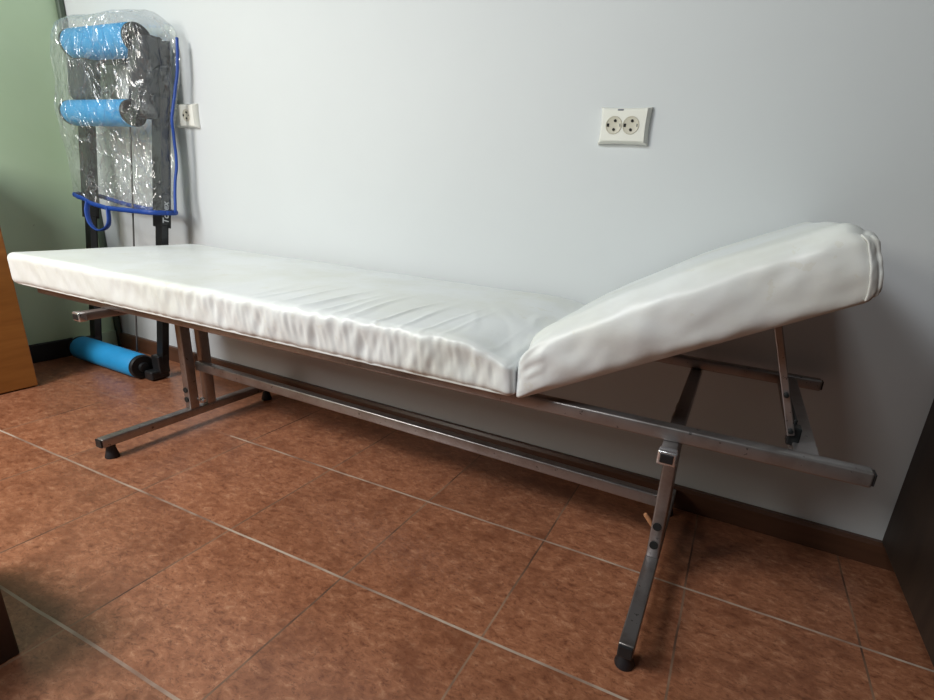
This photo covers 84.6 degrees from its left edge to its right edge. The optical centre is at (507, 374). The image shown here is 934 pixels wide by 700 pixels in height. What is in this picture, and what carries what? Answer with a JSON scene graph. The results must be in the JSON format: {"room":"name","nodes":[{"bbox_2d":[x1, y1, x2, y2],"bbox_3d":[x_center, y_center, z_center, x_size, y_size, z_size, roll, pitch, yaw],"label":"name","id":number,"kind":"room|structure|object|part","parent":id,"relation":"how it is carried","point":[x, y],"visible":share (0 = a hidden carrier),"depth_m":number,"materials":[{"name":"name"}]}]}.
{"room":"examination room","nodes":[
{"label":"examination room","id":0,"kind":"room"},
{"bbox_2d":[0,0,114,344],"bbox_3d":[-2.410,-0.862,0.157,0.140,2.590,3.790,12,20,22],"label":"wall","id":1,"kind":"structure","parent":0,"point":[40,160],"depth_m":1.82,"materials":[{"name":"green paint"}]},
{"bbox_2d":[29,338,72,362],"bbox_3d":[-2.465,0.367,0.455,0.015,0.069,3.612,12,20,22],"label":"baseboard","id":2,"kind":"structure","parent":1,"relation":"attached to","point":[40,352],"depth_m":1.95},
{"bbox_2d":[55,0,121,345],"bbox_3d":[-1.562,-1.347,1.770,0.021,2.590,0.020,12,20,22],"label":"trim","id":3,"kind":"structure","parent":1,"relation":"attached to","point":[60,7],"depth_m":2.02,"materials":[{"name":"paint"}]},
{"bbox_2d":[72,330,117,345],"bbox_3d":[-1.691,-0.135,2.100,0.011,0.070,0.156,12,20,22],"label":"trim","id":4,"kind":"structure","parent":1,"relation":"attached to","point":[110,337],"depth_m":2.14,"materials":[{"name":"green paint"}]},
{"bbox_2d":[0,346,933,699],"bbox_3d":[-0.287,0.812,-0.139,5.005,0.084,4.130,12,20,22],"label":"floor","id":5,"kind":"structure","parent":0,"point":[281,547],"depth_m":0.99,"materials":[{"name":"tile"}]},
{"bbox_2d":[0,589,18,664],"bbox_3d":[-0.922,0.351,0.675,0.286,0.175,0.288,12,20,22],"label":"wooden stool","id":6,"kind":"object","parent":5,"relation":"on","point":[9,648],"visible":1,"depth_m":0.75,"materials":[{"name":"brown wood"}]},
{"bbox_2d":[0,228,37,393],"bbox_3d":[-1.820,-0.229,1.312,0.287,0.735,0.788,12,20,22],"label":"base cabinet","id":7,"kind":"object","parent":5,"relation":"on","point":[17,371],"visible":1,"depth_m":1.63,"materials":[{"name":"orange wood"}]},
{"bbox_2d":[58,22,170,380],"bbox_3d":[-1.368,-0.562,1.769,0.535,1.134,0.207,12,20,22],"label":"exercise machine","id":8,"kind":"object","parent":5,"relation":"on","point":[147,57],"visible":0.98,"depth_m":1.67,"materials":[{"name":"black paint"}]},
{"bbox_2d":[72,37,178,230],"bbox_3d":[-1.314,-0.814,1.693,0.588,0.655,0.192,12,20,22],"label":"cord","id":9,"kind":"object","parent":8,"relation":"on","point":[139,209],"visible":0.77,"depth_m":1.69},
{"bbox_3d":[-1.391,-0.538,1.735,0.131,0.096,0.040,12,20,22],"label":"handle","id":10,"kind":"part","parent":9,"relation":"part of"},
{"bbox_2d":[7,222,883,671],"bbox_3d":[-0.330,-0.066,1.206,1.948,0.704,0.559,12,20,22],"label":"couch","id":11,"kind":"object","parent":5,"relation":"on","point":[508,346],"visible":1,"depth_m":0.92,"materials":[{"name":"leather"}]},
{"bbox_3d":[-0.919,-0.044,1.462,0.024,0.300,0.028,12,20,22],"label":"post","id":12,"kind":"part","parent":11,"relation":"part of","materials":[{"name":"metal"}]},
{"bbox_3d":[-0.897,-0.059,1.508,0.024,0.300,0.028,12,20,22],"label":"post","id":13,"kind":"part","parent":11,"relation":"part of","materials":[{"name":"metal"}]},
{"bbox_3d":[-0.543,-0.210,1.286,1.446,0.092,0.518,12,20,22],"label":"mattress","id":14,"kind":"part","parent":11,"relation":"part of","materials":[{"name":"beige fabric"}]},
{"bbox_3d":[-0.388,-0.048,1.024,1.907,0.022,0.022,12,20,22],"label":"rail","id":15,"kind":"part","parent":11,"relation":"part of","materials":[{"name":"metal"}]},
{"bbox_3d":[0.298,0.214,0.967,0.024,0.300,0.028,12,20,22],"label":"post","id":16,"kind":"part","parent":11,"relation":"part of","materials":[{"name":"metal"}]},
{"bbox_3d":[0.321,0.200,1.014,0.024,0.300,0.028,12,20,22],"label":"post","id":17,"kind":"part","parent":11,"relation":"part of","materials":[{"name":"metal"}]},
{"bbox_3d":[-0.221,-0.162,1.394,1.894,0.022,0.022,12,20,22],"label":"rail","id":18,"kind":"part","parent":11,"relation":"part of","materials":[{"name":"metal"}]},
{"bbox_3d":[0.386,0.008,0.714,0.065,0.164,0.008,6,19,4],"label":"prop arm","id":19,"kind":"part","parent":11,"relation":"part of","materials":[{"name":"metal"}]},
{"bbox_2d":[882,399,933,665],"bbox_3d":[0.901,0.185,0.436,0.617,0.896,0.989,12,20,22],"label":"base cabinet","id":20,"kind":"object","parent":5,"relation":"on","point":[908,539],"visible":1,"depth_m":0.95,"materials":[{"name":"brown wood"}]},
{"bbox_2d":[63,0,933,539],"bbox_3d":[0.462,-0.929,0.981,4.729,2.590,0.140,12,20,23],"label":"wall","id":21,"kind":"structure","parent":0,"point":[444,140],"depth_m":1.20,"materials":[{"name":"white paint"}]},
{"bbox_2d":[174,103,200,128],"bbox_3d":[-1.049,-0.845,1.668,0.105,0.073,0.020,12,20,22],"label":"power socket","id":22,"kind":"object","parent":21,"relation":"attached to","point":[186,115],"visible":0.98,"depth_m":1.66,"materials":[{"name":"plastic"}]},
{"bbox_2d":[182,109,189,120],"bbox_3d":[-1.042,-0.840,1.657,0.036,0.036,0.001,12,20,23],"label":"outlet","id":23,"kind":"object","parent":22,"relation":"attached to","point":[185,112],"depth_m":1.66,"materials":[{"name":"white plastic"}]},
{"bbox_2d":[120,332,893,571],"bbox_3d":[0.413,0.303,1.288,4.565,0.058,0.015,12,20,23],"label":"baseboard","id":24,"kind":"structure","parent":21,"relation":"attached to","point":[839,542],"depth_m":1.26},
{"bbox_2d":[598,107,652,145],"bbox_3d":[0.253,-0.541,1.111,0.111,0.075,0.019,12,20,23],"label":"power socket","id":25,"kind":"object","parent":21,"relation":"attached to","point":[618,125],"visible":1,"depth_m":1.10,"materials":[{"name":"plastic"}]},
{"bbox_2d":[606,116,621,133],"bbox_3d":[0.231,-0.543,1.112,0.036,0.036,0.001,12,20,23],"label":"outlet","id":26,"kind":"object","parent":25,"relation":"attached to","point":[613,123],"depth_m":1.11,"materials":[{"name":"white plastic"}]},
{"bbox_2d":[622,116,638,134],"bbox_3d":[0.264,-0.535,1.098,0.036,0.036,0.001,12,20,23],"label":"outlet","id":27,"kind":"object","parent":25,"relation":"attached to","point":[630,124],"depth_m":1.10,"materials":[{"name":"white plastic"}]}
]}

